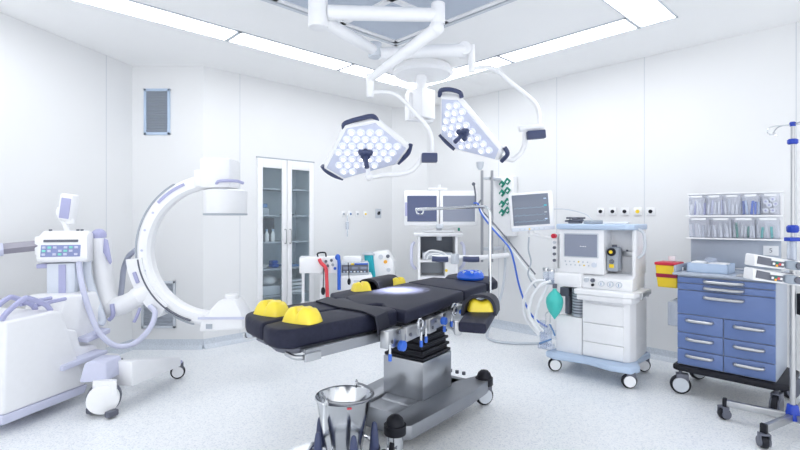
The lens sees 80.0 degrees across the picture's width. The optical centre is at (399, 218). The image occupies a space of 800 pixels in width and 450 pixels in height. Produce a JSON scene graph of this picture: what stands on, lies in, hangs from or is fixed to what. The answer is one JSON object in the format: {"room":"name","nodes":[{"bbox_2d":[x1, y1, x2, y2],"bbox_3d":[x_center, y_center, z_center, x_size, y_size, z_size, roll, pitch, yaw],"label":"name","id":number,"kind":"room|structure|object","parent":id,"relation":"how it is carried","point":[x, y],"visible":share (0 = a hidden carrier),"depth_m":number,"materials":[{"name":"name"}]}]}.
{"room":"operating room","nodes":[
{"label":"operating room","id":0,"kind":"room"},
{"bbox_2d":[0,12,131,346],"bbox_3d":[-3.683,-0.130,2.134,0.100,3.100,6.386,0,0,13],"label":"wall","id":1,"kind":"structure","parent":0,"point":[53,87],"depth_m":4.37,"materials":[{"name":"white paint"}]},
{"bbox_2d":[106,55,106,347],"bbox_3d":[-3.016,-0.180,4.898,0.005,3.000,0.009,0,0,0],"label":"trim","id":2,"kind":"structure","parent":1,"relation":"attached to","point":[106,55],"depth_m":4.90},
{"bbox_2d":[106,339,133,354],"bbox_3d":[-3.605,1.370,2.117,0.060,0.100,6.386,0,0,13],"label":"baseboard","id":3,"kind":"structure","parent":1,"relation":"attached to","point":[109,349],"depth_m":5.04,"materials":[{"name":"plastic"}]},
{"bbox_2d":[132,66,202,338],"bbox_3d":[-2.550,-0.130,5.290,0.780,3.100,0.100,0,0,0],"label":"wall","id":4,"kind":"structure","parent":0,"point":[159,162],"depth_m":5.24,"materials":[{"name":"white paint"}]},
{"bbox_2d":[144,89,169,134],"bbox_3d":[-2.664,-1.175,5.229,0.286,0.505,0.021,0,0,0],"label":"air vent","id":5,"kind":"object","parent":4,"relation":"in","point":[156,101],"visible":1,"depth_m":5.22,"materials":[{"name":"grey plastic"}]},
{"bbox_2d":[141,281,175,327],"bbox_3d":[-2.647,0.939,5.228,0.374,0.516,0.024,0,0,0],"label":"air vent","id":6,"kind":"object","parent":4,"relation":"in","point":[165,321],"visible":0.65,"depth_m":5.22,"materials":[{"name":"grey plastic"}]},
{"bbox_2d":[133,339,202,349],"bbox_3d":[-2.550,1.370,5.210,0.780,0.100,0.060,0,0,0],"label":"baseboard","id":7,"kind":"structure","parent":4,"relation":"attached to","point":[146,344],"depth_m":5.23,"materials":[{"name":"plastic"}]},
{"bbox_2d":[203,66,391,338],"bbox_3d":[-1.175,-0.130,6.246,2.815,3.100,0.100,0,0,-44],"label":"wall","id":8,"kind":"structure","parent":0,"point":[245,118],"depth_m":5.84,"materials":[{"name":"white paint"}]},
{"bbox_2d":[203,332,252,348],"bbox_3d":[-1.119,1.370,6.188,2.815,0.100,0.060,0,0,-44],"label":"baseboard","id":9,"kind":"structure","parent":8,"relation":"attached to","point":[208,343],"depth_m":5.38,"materials":[{"name":"plastic"}]},
{"bbox_2d":[256,156,314,304],"bbox_3d":[-1.532,0.278,6.066,0.808,2.045,0.471,0,0,-44],"label":"tall cabinet","id":10,"kind":"object","parent":8,"relation":"attached to","point":[286,186],"visible":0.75,"depth_m":6.17,"materials":[{"name":"white metal"}]},
{"bbox_2d":[263,208,268,214],"bbox_3d":[-1.728,-0.090,5.914,0.110,0.080,0.220,0,0,-44],"label":"storage box","id":11,"kind":"object","parent":10,"relation":"on","point":[265,210],"visible":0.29,"depth_m":5.84,"materials":[{"name":"grey plastic"}]},
{"bbox_2d":[264,229,268,241],"bbox_3d":[-1.647,0.203,5.895,0.056,0.155,0.055,0,0,0],"label":"bottle","id":12,"kind":"object","parent":10,"relation":"on","point":[266,235],"visible":1,"depth_m":5.88,"materials":[{"name":"white plastic"}]},
{"bbox_2d":[263,284,280,295],"bbox_3d":[-1.667,0.885,5.973,0.260,0.110,0.220,0,0,-44],"label":"storage box","id":13,"kind":"object","parent":10,"relation":"on","point":[273,289],"visible":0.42,"depth_m":5.91,"materials":[{"name":"white plastic"}]},
{"bbox_2d":[263,275,276,284],"bbox_3d":[-1.667,0.764,5.987,0.240,0.130,0.180,0,0,0],"label":"wrapped bundle","id":14,"kind":"object","parent":13,"relation":"on","point":[267,279],"visible":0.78,"depth_m":5.92,"materials":[{"name":"white fabric"}]},
{"bbox_2d":[271,229,274,241],"bbox_3d":[-1.586,0.203,5.953,0.056,0.155,0.055,0,0,0],"label":"bottle","id":15,"kind":"object","parent":10,"relation":"on","point":[272,233],"visible":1,"depth_m":5.93,"materials":[{"name":"white plastic"}]},
{"bbox_2d":[268,260,278,267],"bbox_3d":[-1.595,0.566,6.014,0.120,0.090,0.090,0,0,44],"label":"folded cloth","id":16,"kind":"object","parent":10,"relation":"on","point":[272,263],"visible":0.96,"depth_m":5.98,"materials":[{"name":"blue fabric"}]},
{"bbox_2d":[263,266,298,270],"bbox_3d":[-1.560,0.620,6.096,0.744,0.018,0.350,0,0,-44],"label":"shelf","id":17,"kind":"object","parent":10,"relation":"attached to","point":[267,268],"depth_m":5.89,"materials":[{"name":"grey glass"}]},
{"bbox_2d":[263,188,308,191],"bbox_3d":[-1.560,-0.370,6.096,0.744,0.018,0.350,0,0,-44],"label":"shelf","id":18,"kind":"object","parent":10,"relation":"attached to","point":[264,189],"depth_m":6.12,"materials":[{"name":"grey glass"}]},
{"bbox_2d":[263,215,308,216],"bbox_3d":[-1.560,-0.040,6.096,0.744,0.018,0.350,0,0,-44],"label":"shelf","id":19,"kind":"object","parent":10,"relation":"attached to","point":[263,215],"depth_m":5.93,"materials":[{"name":"grey glass"}]},
{"bbox_2d":[263,240,308,243],"bbox_3d":[-1.560,0.290,6.096,0.744,0.018,0.350,0,0,-44],"label":"shelf","id":20,"kind":"object","parent":10,"relation":"attached to","point":[276,241],"depth_m":6.23,"materials":[{"name":"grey glass"}]},
{"bbox_2d":[263,290,308,297],"bbox_3d":[-1.560,0.950,6.096,0.744,0.018,0.350,0,0,-44],"label":"shelf","id":21,"kind":"object","parent":10,"relation":"attached to","point":[306,291],"depth_m":6.04,"materials":[{"name":"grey glass"}]},
{"bbox_2d":[292,288,301,291],"bbox_3d":[-1.417,0.925,6.211,0.250,0.030,0.220,0,0,-44],"label":"tray","id":22,"kind":"object","parent":10,"relation":"on","point":[297,289],"visible":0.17,"depth_m":6.16,"materials":[{"name":"white plastic"}]},
{"bbox_2d":[292,285,301,288],"bbox_3d":[-1.417,0.880,6.211,0.250,0.030,0.220,0,0,-44],"label":"tray","id":23,"kind":"object","parent":22,"relation":"on","point":[293,286],"visible":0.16,"depth_m":6.16,"materials":[{"name":"grey plastic"}]},
{"bbox_2d":[278,281,301,284],"bbox_3d":[-1.417,0.835,6.211,0.250,0.030,0.220,0,0,-44],"label":"tray","id":24,"kind":"object","parent":23,"relation":"on","point":[297,282],"visible":0.38,"depth_m":6.16,"materials":[{"name":"white plastic"}]},
{"bbox_2d":[278,277,301,281],"bbox_3d":[-1.417,0.790,6.211,0.250,0.030,0.220,0,0,-44],"label":"tray","id":25,"kind":"object","parent":24,"relation":"on","point":[294,279],"visible":0.49,"depth_m":6.18,"materials":[{"name":"grey plastic"}]},
{"bbox_2d":[375,209,380,217],"bbox_3d":[-0.308,-0.081,6.977,0.110,0.140,0.039,0,0,-44],"label":"switch box","id":26,"kind":"object","parent":8,"relation":"attached to","point":[377,211],"visible":1,"depth_m":6.97,"materials":[{"name":"grey plastic"}]},
{"bbox_2d":[0,323,799,449],"bbox_3d":[1.945,1.470,3.240,13.146,0.100,8.480,0,0,0],"label":"floor","id":27,"kind":"structure","parent":0,"point":[249,395],"depth_m":3.59,"materials":[{"name":"plastic"}]},
{"bbox_2d":[0,158,249,424],"bbox_3d":[-2.302,0.448,3.760,1.950,1.944,1.296,0,0,0],"label":"x-ray arm","id":28,"kind":"object","parent":27,"relation":"on","point":[50,347],"visible":1,"depth_m":3.85},
{"bbox_2d":[299,252,350,302],"bbox_3d":[-0.847,0.894,5.395,0.570,1.053,0.332,0,0,-8],"label":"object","id":29,"kind":"object","parent":27,"relation":"on","point":[325,264],"visible":0.48,"depth_m":5.28,"materials":[{"name":"white plastic"}]},
{"bbox_2d":[307,418,385,449],"bbox_3d":[-0.292,1.266,2.607,0.465,0.308,0.471,0,0,0],"label":"stand","id":30,"kind":"object","parent":27,"relation":"on","point":[318,444],"visible":0.6,"depth_m":2.60,"materials":[{"name":"silver metal"}]},
{"bbox_2d":[315,379,373,449],"bbox_3d":[-0.301,1.111,2.601,0.323,0.379,0.322,0,0,0],"label":"bucket","id":31,"kind":"object","parent":30,"relation":"on","point":[343,410],"visible":1,"depth_m":2.50,"materials":[{"name":"silver metal"}]},
{"bbox_2d":[339,272,371,291],"bbox_3d":[-0.537,1.042,5.762,0.410,0.757,0.375,0,0,-6],"label":"trolley","id":32,"kind":"object","parent":27,"relation":"on","point":[354,278],"visible":0.02,"depth_m":5.58,"materials":[{"name":"white plastic"}]},
{"bbox_2d":[341,261,368,274],"bbox_3d":[-0.552,0.590,5.764,0.340,0.145,0.328,0,0,-6],"label":"control panel","id":33,"kind":"object","parent":32,"relation":"on","point":[355,268],"visible":0.84,"depth_m":5.61,"materials":[{"name":"grey plastic"}]},
{"bbox_2d":[343,255,361,261],"bbox_3d":[-0.570,0.481,5.770,0.220,0.070,0.160,0,0,0],"label":"case","id":34,"kind":"object","parent":33,"relation":"on","point":[347,258],"visible":1,"depth_m":5.69,"materials":[{"name":"white plastic"}]},
{"bbox_2d":[242,205,499,449],"bbox_3d":[0.088,0.660,3.040,1.106,1.520,2.348,0,0,23],"label":"table","id":35,"kind":"object","parent":27,"relation":"on","point":[417,391],"visible":0.91,"depth_m":2.88,"materials":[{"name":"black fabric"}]},
{"bbox_2d":[253,299,288,316],"bbox_3d":[-0.633,0.433,2.360,0.175,0.073,0.115,0,0,32],"label":"pad","id":36,"kind":"object","parent":35,"relation":"on","point":[270,307],"visible":1,"depth_m":2.31,"materials":[{"name":"yellow plastic"}]},
{"bbox_2d":[245,298,358,339],"bbox_3d":[-0.500,0.512,2.528,0.308,0.085,0.732,0,0,41],"label":"cushion","id":37,"kind":"object","parent":35,"relation":"on","point":[340,316],"depth_m":2.27,"materials":[{"name":"black fabric"}]},
{"bbox_2d":[282,305,322,324],"bbox_3d":[-0.447,0.433,2.187,0.175,0.073,0.115,0,0,28],"label":"pad","id":38,"kind":"object","parent":35,"relation":"on","point":[302,315],"visible":1,"depth_m":2.14,"materials":[{"name":"yellow plastic"}]},
{"bbox_2d":[263,306,396,348],"bbox_3d":[-0.330,0.512,2.326,0.254,0.085,0.716,0,0,44],"label":"cushion","id":39,"kind":"object","parent":35,"relation":"on","point":[340,325],"depth_m":2.22,"materials":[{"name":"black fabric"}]},
{"bbox_2d":[351,281,370,291],"bbox_3d":[-0.267,0.458,3.269,0.135,0.063,0.100,0,0,-25],"label":"pad","id":40,"kind":"object","parent":35,"relation":"on","point":[363,286],"visible":1,"depth_m":3.23,"materials":[{"name":"yellow plastic"}]},
{"bbox_2d":[393,277,405,284],"bbox_3d":[-0.015,0.461,3.569,0.122,0.057,0.070,0,0,-30],"label":"pad","id":41,"kind":"object","parent":35,"relation":"on","point":[400,280],"visible":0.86,"depth_m":3.54,"materials":[{"name":"yellow plastic"}]},
{"bbox_2d":[346,283,462,322],"bbox_3d":[0.041,0.505,2.997,0.558,0.070,0.965,0,0,31],"label":"cushion","id":42,"kind":"object","parent":35,"relation":"on","point":[405,302],"depth_m":2.82,"materials":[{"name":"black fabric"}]},
{"bbox_2d":[408,277,485,300],"bbox_3d":[0.358,0.505,3.507,0.382,0.070,0.663,0,0,-39],"label":"cushion","id":43,"kind":"object","parent":35,"relation":"on","point":[468,287],"depth_m":3.37,"materials":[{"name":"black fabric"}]},
{"bbox_2d":[457,269,483,280],"bbox_3d":[0.552,0.436,3.736,0.216,0.066,0.216,0,0,0],"label":"ring","id":44,"kind":"object","parent":35,"relation":"on","point":[472,275],"visible":1,"depth_m":3.66,"materials":[{"name":"blue plastic"}]},
{"bbox_2d":[445,273,497,290],"bbox_3d":[0.587,0.502,3.840,0.352,0.065,0.601,0,0,-39],"label":"cushion","id":45,"kind":"object","parent":35,"relation":"on","point":[452,278],"depth_m":3.63,"materials":[{"name":"black fabric"}]},
{"bbox_2d":[467,298,492,311],"bbox_3d":[0.479,0.504,2.820,0.165,0.072,0.120,0,0,0],"label":"pad","id":46,"kind":"object","parent":35,"relation":"on","point":[475,305],"visible":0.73,"depth_m":2.77,"materials":[{"name":"yellow plastic"}]},
{"bbox_2d":[362,250,395,276],"bbox_3d":[-0.266,0.909,6.101,0.399,1.021,0.280,0,0,8],"label":"medical device","id":47,"kind":"object","parent":27,"relation":"on","point":[382,262],"visible":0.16,"depth_m":6.00,"materials":[{"name":"white plastic"}]},
{"bbox_2d":[404,185,476,328],"bbox_3d":[0.522,0.489,6.280,0.938,1.862,0.440,0,0,0],"label":"tower","id":48,"kind":"object","parent":27,"relation":"on","point":[439,240],"visible":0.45,"depth_m":6.10,"materials":[{"name":"white plastic"}]},
{"bbox_2d":[404,191,438,225],"bbox_3d":[0.277,-0.139,6.135,0.449,0.449,0.070,0,0,0],"label":"monitor","id":49,"kind":"object","parent":48,"relation":"on","point":[412,199],"depth_m":6.09,"materials":[{"name":"white plastic"}]},
{"bbox_2d":[414,228,462,236],"bbox_3d":[0.489,0.172,6.262,0.628,0.104,0.397,0,0,0],"label":"shelf","id":50,"kind":"object","parent":48,"relation":"attached to","point":[419,232],"depth_m":6.10,"materials":[{"name":"white plastic"}]},
{"bbox_2d":[439,191,476,225],"bbox_3d":[0.750,-0.139,6.135,0.481,0.449,0.070,0,0,0],"label":"monitor","id":51,"kind":"object","parent":48,"relation":"on","point":[454,217],"depth_m":6.09,"materials":[{"name":"white plastic"}]},
{"bbox_2d":[522,223,650,388],"bbox_3d":[1.764,0.733,4.483,1.044,1.375,0.736,0,0,40],"label":"machine","id":52,"kind":"object","parent":27,"relation":"on","point":[603,323],"visible":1,"depth_m":4.26,"materials":[{"name":"white plastic"}]},
{"bbox_2d":[508,191,554,239],"bbox_3d":[1.273,-0.035,4.625,0.432,0.472,0.108,0,0,8],"label":"patient monitor","id":53,"kind":"object","parent":52,"relation":"attached to","point":[529,211],"visible":0.99,"depth_m":4.58,"materials":[{"name":"white plastic"}]},
{"bbox_2d":[527,237,538,289],"bbox_3d":[1.278,0.429,4.586,0.108,0.511,0.029,0,0,25],"label":"cable","id":54,"kind":"object","parent":53,"relation":"hanging from","point":[528,237],"visible":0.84,"depth_m":4.59,"materials":[{"name":"grey plastic"}]},
{"bbox_2d":[554,208,591,219],"bbox_3d":[1.669,-0.047,4.608,0.360,0.114,0.073,0,0,27],"label":"cable","id":55,"kind":"object","parent":53,"relation":"attached to","point":[554,208],"visible":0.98,"depth_m":4.62,"materials":[{"name":"grey plastic"}]},
{"bbox_2d":[565,217,584,222],"bbox_3d":[1.639,0.011,4.467,0.170,0.060,0.116,0,0,0],"label":"cable bundle","id":56,"kind":"object","parent":52,"relation":"on","point":[571,219],"visible":1,"depth_m":4.44,"materials":[{"name":"grey plastic"}]},
{"bbox_2d":[572,289,582,316],"bbox_3d":[1.651,0.772,4.405,0.116,0.245,0.116,0,0,40],"label":"canister","id":57,"kind":"object","parent":52,"relation":"on","point":[577,304],"depth_m":4.36,"materials":[{"name":"grey plastic"}]},
{"bbox_2d":[583,220,602,223],"bbox_3d":[1.774,0.028,4.381,0.140,0.034,0.100,0,0,-17],"label":"folded cuff","id":58,"kind":"object","parent":52,"relation":"on","point":[584,221],"visible":1,"depth_m":4.34,"materials":[{"name":"grey fabric"}]},
{"bbox_2d":[556,223,646,229],"bbox_3d":[1.857,0.070,4.404,0.680,0.050,0.460,0,0,40],"label":"shelf","id":59,"kind":"object","parent":52,"relation":"attached to","point":[573,226],"depth_m":4.21,"materials":[{"name":"blue plastic"}]},
{"bbox_2d":[577,294,644,304],"bbox_3d":[1.880,0.690,4.251,0.470,0.050,0.425,0,0,40],"label":"tray","id":60,"kind":"object","parent":52,"relation":"on","point":[599,298],"depth_m":4.07,"materials":[{"name":"white plastic"}]},
{"bbox_2d":[574,287,648,298],"bbox_3d":[1.879,0.642,4.242,0.520,0.045,0.440,0,0,40],"label":"countertop","id":61,"kind":"structure","parent":52,"relation":"on","point":[585,291],"depth_m":4.08,"materials":[{"name":"white plastic"}]},
{"bbox_2d":[603,222,628,223],"bbox_3d":[1.928,0.035,4.254,0.200,0.018,0.120,0,0,34],"label":"paper pad","id":62,"kind":"object","parent":52,"relation":"on","point":[603,222],"visible":0.98,"depth_m":4.20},
{"bbox_2d":[670,263,799,410],"bbox_3d":[2.688,0.900,3.832,0.664,1.040,0.789,0,0,-44],"label":"cart","id":63,"kind":"object","parent":27,"relation":"on","point":[732,328],"visible":0.92,"depth_m":3.63,"materials":[{"name":"metal"}]},
{"bbox_2d":[654,256,685,287],"bbox_3d":[2.340,0.454,4.115,0.200,0.262,0.210,0,0,-44],"label":"bin","id":64,"kind":"object","parent":63,"relation":"attached to","point":[664,269],"visible":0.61,"depth_m":4.07,"materials":[{"name":"yellow plastic"}]},
{"bbox_2d":[686,260,734,274],"bbox_3d":[2.546,0.373,3.909,0.230,0.122,0.290,0,0,-44],"label":"box","id":65,"kind":"object","parent":63,"relation":"on","point":[698,266],"visible":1,"depth_m":3.83,"materials":[{"name":"blue cardboard"}]},
{"bbox_2d":[672,270,763,281],"bbox_3d":[2.676,0.445,3.843,0.575,0.020,0.705,0,0,-44],"label":"countertop","id":66,"kind":"structure","parent":63,"relation":"on","point":[731,276],"depth_m":3.74,"materials":[{"name":"white plastic"}]},
{"bbox_2d":[686,191,783,270],"bbox_3d":[2.827,0.098,4.050,0.673,0.645,0.143,0,0,41],"label":"organizer","id":67,"kind":"object","parent":63,"relation":"attached to","point":[726,249],"visible":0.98,"depth_m":4.07,"materials":[{"name":"white plastic"}]},
{"bbox_2d":[690,200,705,214],"bbox_3d":[2.629,-0.101,4.210,0.040,0.127,0.125,0,0,-37],"label":"supplies","id":68,"kind":"object","parent":67,"relation":"in","point":[696,209],"visible":1,"depth_m":4.20,"materials":[{"name":"white plastic"}]},
{"bbox_2d":[689,223,710,236],"bbox_3d":[2.647,0.098,4.207,0.164,0.120,0.053,0,0,38],"label":"supplies","id":69,"kind":"object","parent":67,"relation":"in","point":[691,226],"visible":1,"depth_m":4.20,"materials":[{"name":"white plastic"}]},
{"bbox_2d":[707,200,723,214],"bbox_3d":[2.733,-0.100,4.136,0.121,0.126,0.034,0,0,39],"label":"supplies","id":70,"kind":"object","parent":67,"relation":"in","point":[713,204],"visible":1,"depth_m":4.14,"materials":[{"name":"plastic"}]},
{"bbox_2d":[712,223,731,237],"bbox_3d":[2.769,0.097,4.105,0.152,0.122,0.055,0,0,41],"label":"supplies","id":71,"kind":"object","parent":67,"relation":"in","point":[719,232],"visible":1,"depth_m":4.10,"materials":[{"name":"white plastic"}]},
{"bbox_2d":[723,200,741,214],"bbox_3d":[2.826,-0.100,4.054,0.130,0.126,0.031,0,0,36],"label":"supplies","id":72,"kind":"object","parent":67,"relation":"in","point":[729,201],"visible":1,"depth_m":4.06,"materials":[{"name":"plastic"}]},
{"bbox_2d":[733,223,755,237],"bbox_3d":[2.888,0.095,4.001,0.154,0.126,0.066,0,0,39],"label":"supplies","id":73,"kind":"object","parent":67,"relation":"in","point":[748,230],"visible":1,"depth_m":4.01,"materials":[{"name":"plastic"}]},
{"bbox_2d":[742,200,760,214],"bbox_3d":[2.914,-0.096,3.962,0.050,0.117,0.124,0,0,-40],"label":"supplies","id":74,"kind":"object","parent":67,"relation":"in","point":[754,205],"visible":1,"depth_m":3.95,"materials":[{"name":"blue plastic"}]},
{"bbox_2d":[756,223,779,238],"bbox_3d":[3.017,0.096,3.905,0.050,0.125,0.158,0,0,-38],"label":"supplies","id":75,"kind":"object","parent":67,"relation":"in","point":[776,227],"visible":1,"depth_m":3.90,"materials":[{"name":"white plastic"}]},
{"bbox_2d":[762,197,778,212],"bbox_3d":[3.023,-0.115,3.888,0.106,0.132,0.067,0,0,41],"label":"supplies","id":76,"kind":"object","parent":67,"relation":"in","point":[775,203],"visible":1,"depth_m":3.87,"materials":[{"name":"white paper"}]},
{"bbox_2d":[717,121,799,448],"bbox_3d":[2.603,0.390,3.076,0.776,2.060,0.693,0,0,0],"label":"pole","id":77,"kind":"object","parent":27,"relation":"on","point":[791,414],"visible":1,"depth_m":3.13,"materials":[{"name":"metal"}]},
{"bbox_2d":[743,267,799,285],"bbox_3d":[2.388,0.366,3.034,0.325,0.112,0.166,0,0,4],"label":"pump","id":78,"kind":"object","parent":77,"relation":"attached to","point":[750,273],"visible":1,"depth_m":2.99,"materials":[{"name":"white plastic"}]},
{"bbox_2d":[745,253,799,271],"bbox_3d":[2.400,0.278,3.039,0.325,0.112,0.166,0,0,4],"label":"pump","id":79,"kind":"object","parent":77,"relation":"attached to","point":[750,259],"visible":1,"depth_m":3.00,"materials":[{"name":"white plastic"}]},
{"bbox_2d":[796,293,799,314],"bbox_3d":[2.645,0.560,3.120,0.060,0.140,0.060,0,0,0],"label":"power adapter","id":80,"kind":"object","parent":77,"relation":"hanging from","point":[797,294],"visible":1,"depth_m":3.14,"materials":[{"name":"black plastic"}]},
{"bbox_2d":[0,0,799,106],"bbox_3d":[1.945,-1.730,3.240,13.146,0.100,8.480,0,0,0],"label":"ceiling","id":81,"kind":"structure","parent":0,"point":[133,41],"depth_m":4.32,"materials":[{"name":"paint"}]},
{"bbox_2d":[71,0,239,40],"bbox_3d":[-2.072,-1.674,3.851,1.500,0.012,0.300,0,0,-44],"label":"recessed light","id":82,"kind":"object","parent":81,"relation":"in","point":[132,8],"visible":1,"depth_m":3.96,"materials":[{"name":"grey plastic"}]},
{"bbox_2d":[261,0,307,15],"bbox_3d":[-0.817,-1.663,3.641,0.396,0.035,0.239,0,0,-44],"label":"ceiling vent","id":83,"kind":"object","parent":81,"relation":"in","point":[299,6],"depth_m":3.68,"materials":[{"name":"grey plastic"}]},
{"bbox_2d":[227,31,353,70],"bbox_3d":[-1.065,-1.674,4.811,1.282,0.012,0.300,0,0,-44],"label":"recessed light","id":84,"kind":"object","parent":81,"relation":"in","point":[242,38],"visible":1,"depth_m":4.75,"materials":[{"name":"grey plastic"}]},
{"bbox_2d":[338,63,374,77],"bbox_3d":[-0.453,-1.674,5.376,0.408,0.012,0.327,0,0,-44],"label":"recessed light","id":85,"kind":"object","parent":81,"relation":"in","point":[363,71],"depth_m":5.38,"materials":[{"name":"grey plastic"}]},
{"bbox_2d":[338,21,430,45],"bbox_3d":[-0.097,-1.663,4.075,0.741,0.035,0.605,0,0,-44],"label":"ceiling vent","id":86,"kind":"object","parent":81,"relation":"in","point":[395,33],"depth_m":4.18,"materials":[{"name":"grey plastic"}]},
{"bbox_2d":[375,73,407,85],"bbox_3d":[-0.097,-1.674,5.716,0.442,0.012,0.325,0,0,-44],"label":"recessed light","id":87,"kind":"object","parent":81,"relation":"in","point":[388,78],"depth_m":5.77,"materials":[{"name":"grey plastic"}]},
{"bbox_2d":[328,0,516,27],"bbox_3d":[0.155,-1.663,3.606,1.024,0.035,1.019,0,0,-44],"label":"ceiling vent","id":88,"kind":"object","parent":81,"relation":"in","point":[456,11],"depth_m":3.69,"materials":[{"name":"grey plastic"}]},
{"bbox_2d":[393,58,453,123],"bbox_3d":[0.255,-1.380,5.270,0.670,0.600,0.670,0,0,0],"label":"pendant","id":89,"kind":"object","parent":81,"relation":"attached to","point":[421,71],"visible":0.98,"depth_m":5.17,"materials":[{"name":"white plastic"}]},
{"bbox_2d":[308,0,545,180],"bbox_3d":[0.238,-0.976,3.542,1.828,1.408,1.167,0,0,0],"label":"light","id":90,"kind":"object","parent":81,"relation":"attached to","point":[364,143],"depth_m":3.38,"materials":[{"name":"white plastic"}]},
{"bbox_2d":[398,55,512,89],"bbox_3d":[0.584,-1.674,5.542,0.300,0.012,1.519,0,0,-44],"label":"recessed light","id":91,"kind":"object","parent":81,"relation":"in","point":[461,71],"visible":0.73,"depth_m":5.34,"materials":[{"name":"grey plastic"}]},
{"bbox_2d":[464,72,504,85],"bbox_3d":[1.044,-1.677,5.724,0.400,0.006,0.400,0,0,-44],"label":"ceiling hatch","id":92,"kind":"object","parent":81,"relation":"attached to","point":[487,78],"visible":0.8,"depth_m":5.72,"materials":[{"name":"paint"}]},
{"bbox_2d":[498,18,638,62],"bbox_3d":[1.550,-1.674,4.531,0.300,0.012,1.278,0,0,-44],"label":"recessed light","id":93,"kind":"object","parent":81,"relation":"in","point":[622,25],"visible":1,"depth_m":4.47,"materials":[{"name":"grey plastic"}]},
{"bbox_2d":[602,0,677,27],"bbox_3d":[1.751,-1.674,3.633,1.250,0.012,0.300,0,0,-44],"label":"recessed light","id":94,"kind":"object","parent":81,"relation":"in","point":[642,13],"visible":1,"depth_m":3.85,"materials":[{"name":"grey plastic"}]},
{"bbox_2d":[392,107,426,282],"bbox_3d":[0.145,-0.130,7.230,0.530,3.100,0.100,0,0,0],"label":"wall","id":95,"kind":"structure","parent":0,"point":[415,133],"depth_m":7.18,"materials":[{"name":"white paint"}]},
{"bbox_2d":[427,21,799,371],"bbox_3d":[4.350,-0.130,3.130,0.100,3.100,11.301,0,0,-44],"label":"wall","id":96,"kind":"structure","parent":0,"point":[710,107],"depth_m":4.93,"materials":[{"name":"white paint"}]},
{"bbox_2d":[432,170,517,263],"bbox_3d":[0.926,-0.032,5.874,1.150,1.140,0.378,0,0,-30],"label":"panel","id":97,"kind":"object","parent":96,"relation":"attached to","point":[501,187],"visible":0.9,"depth_m":6.00,"materials":[{"name":"white plastic"}]},
{"bbox_2d":[480,208,538,283],"bbox_3d":[1.190,0.242,5.253,0.099,0.809,1.076,0,0,-24],"label":"gas hose","id":98,"kind":"object","parent":97,"relation":"attached to","point":[515,254],"visible":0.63,"depth_m":5.16,"materials":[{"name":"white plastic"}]},
{"bbox_2d":[483,212,535,274],"bbox_3d":[1.185,0.202,5.326,0.106,0.730,1.026,0,0,-27],"label":"gas hose","id":99,"kind":"object","parent":97,"relation":"attached to","point":[483,212],"visible":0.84,"depth_m":5.28,"materials":[{"name":"grey plastic"}]},
{"bbox_2d":[474,202,547,327],"bbox_3d":[1.159,0.442,5.216,0.084,1.286,1.117,0,0,-30],"label":"gas hose","id":100,"kind":"object","parent":97,"relation":"attached to","point":[501,238],"visible":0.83,"depth_m":5.10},
{"bbox_2d":[486,250,548,344],"bbox_3d":[1.298,0.912,5.586,0.484,1.050,0.726,0,0,-30],"label":"hose","id":101,"kind":"object","parent":97,"relation":"attached to","point":[505,259],"visible":0.8,"depth_m":5.60,"materials":[{"name":"grey plastic"}]},
{"bbox_2d":[498,91,498,319],"bbox_3d":[1.295,-0.180,6.255,0.004,3.000,0.008,0,0,-44],"label":"trim","id":102,"kind":"structure","parent":96,"relation":"attached to","point":[498,91],"depth_m":6.25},
{"bbox_2d":[556,77,556,288],"bbox_3d":[1.861,-0.180,5.662,0.004,3.000,0.008,0,0,-44],"label":"trim","id":103,"kind":"structure","parent":96,"relation":"attached to","point":[556,77],"depth_m":5.66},
{"bbox_2d":[597,208,604,214],"bbox_3d":[2.217,-0.083,5.273,0.021,0.084,0.084,0,0,-44],"label":"wall socket","id":104,"kind":"object","parent":96,"relation":"attached to","point":[600,211],"visible":1,"depth_m":5.26,"materials":[{"name":"white plastic"}]},
{"bbox_2d":[609,208,616,214],"bbox_3d":[2.307,-0.082,5.178,0.021,0.084,0.084,0,0,-44],"label":"wall socket","id":105,"kind":"object","parent":96,"relation":"attached to","point":[612,211],"visible":1,"depth_m":5.17,"materials":[{"name":"white plastic"}]},
{"bbox_2d":[621,207,628,214],"bbox_3d":[2.395,-0.080,5.087,0.021,0.084,0.084,0,0,-44],"label":"wall socket","id":106,"kind":"object","parent":96,"relation":"attached to","point":[624,211],"visible":1,"depth_m":5.08,"materials":[{"name":"white plastic"}]},
{"bbox_2d":[459,316,799,377],"bbox_3d":[4.293,1.370,3.074,0.060,0.100,11.301,0,0,-44],"label":"baseboard","id":107,"kind":"structure","parent":96,"relation":"attached to","point":[655,353],"depth_m":5.74,"materials":[{"name":"plastic"}]},
{"bbox_2d":[634,207,641,215],"bbox_3d":[2.486,-0.079,4.991,0.021,0.084,0.084,0,0,-44],"label":"wall socket","id":108,"kind":"object","parent":96,"relation":"attached to","point":[637,211],"visible":1,"depth_m":4.98,"materials":[{"name":"white plastic"}]},
{"bbox_2d":[644,57,644,287],"bbox_3d":[2.538,-0.180,4.953,0.004,3.000,0.008,0,0,-44],"label":"trim","id":109,"kind":"structure","parent":96,"relation":"attached to","point":[644,57],"depth_m":4.95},
{"bbox_2d":[646,207,654,215],"bbox_3d":[2.574,-0.077,4.899,0.021,0.084,0.084,0,0,-44],"label":"wall socket","id":110,"kind":"object","parent":96,"relation":"attached to","point":[650,211],"visible":1,"depth_m":4.90,"materials":[{"name":"white plastic"}]},
{"bbox_2d":[796,22,796,369],"bbox_3d":[3.381,-0.180,4.071,0.004,3.000,0.008,0,0,-44],"label":"trim","id":111,"kind":"structure","parent":96,"relation":"attached to","point":[796,22],"depth_m":4.07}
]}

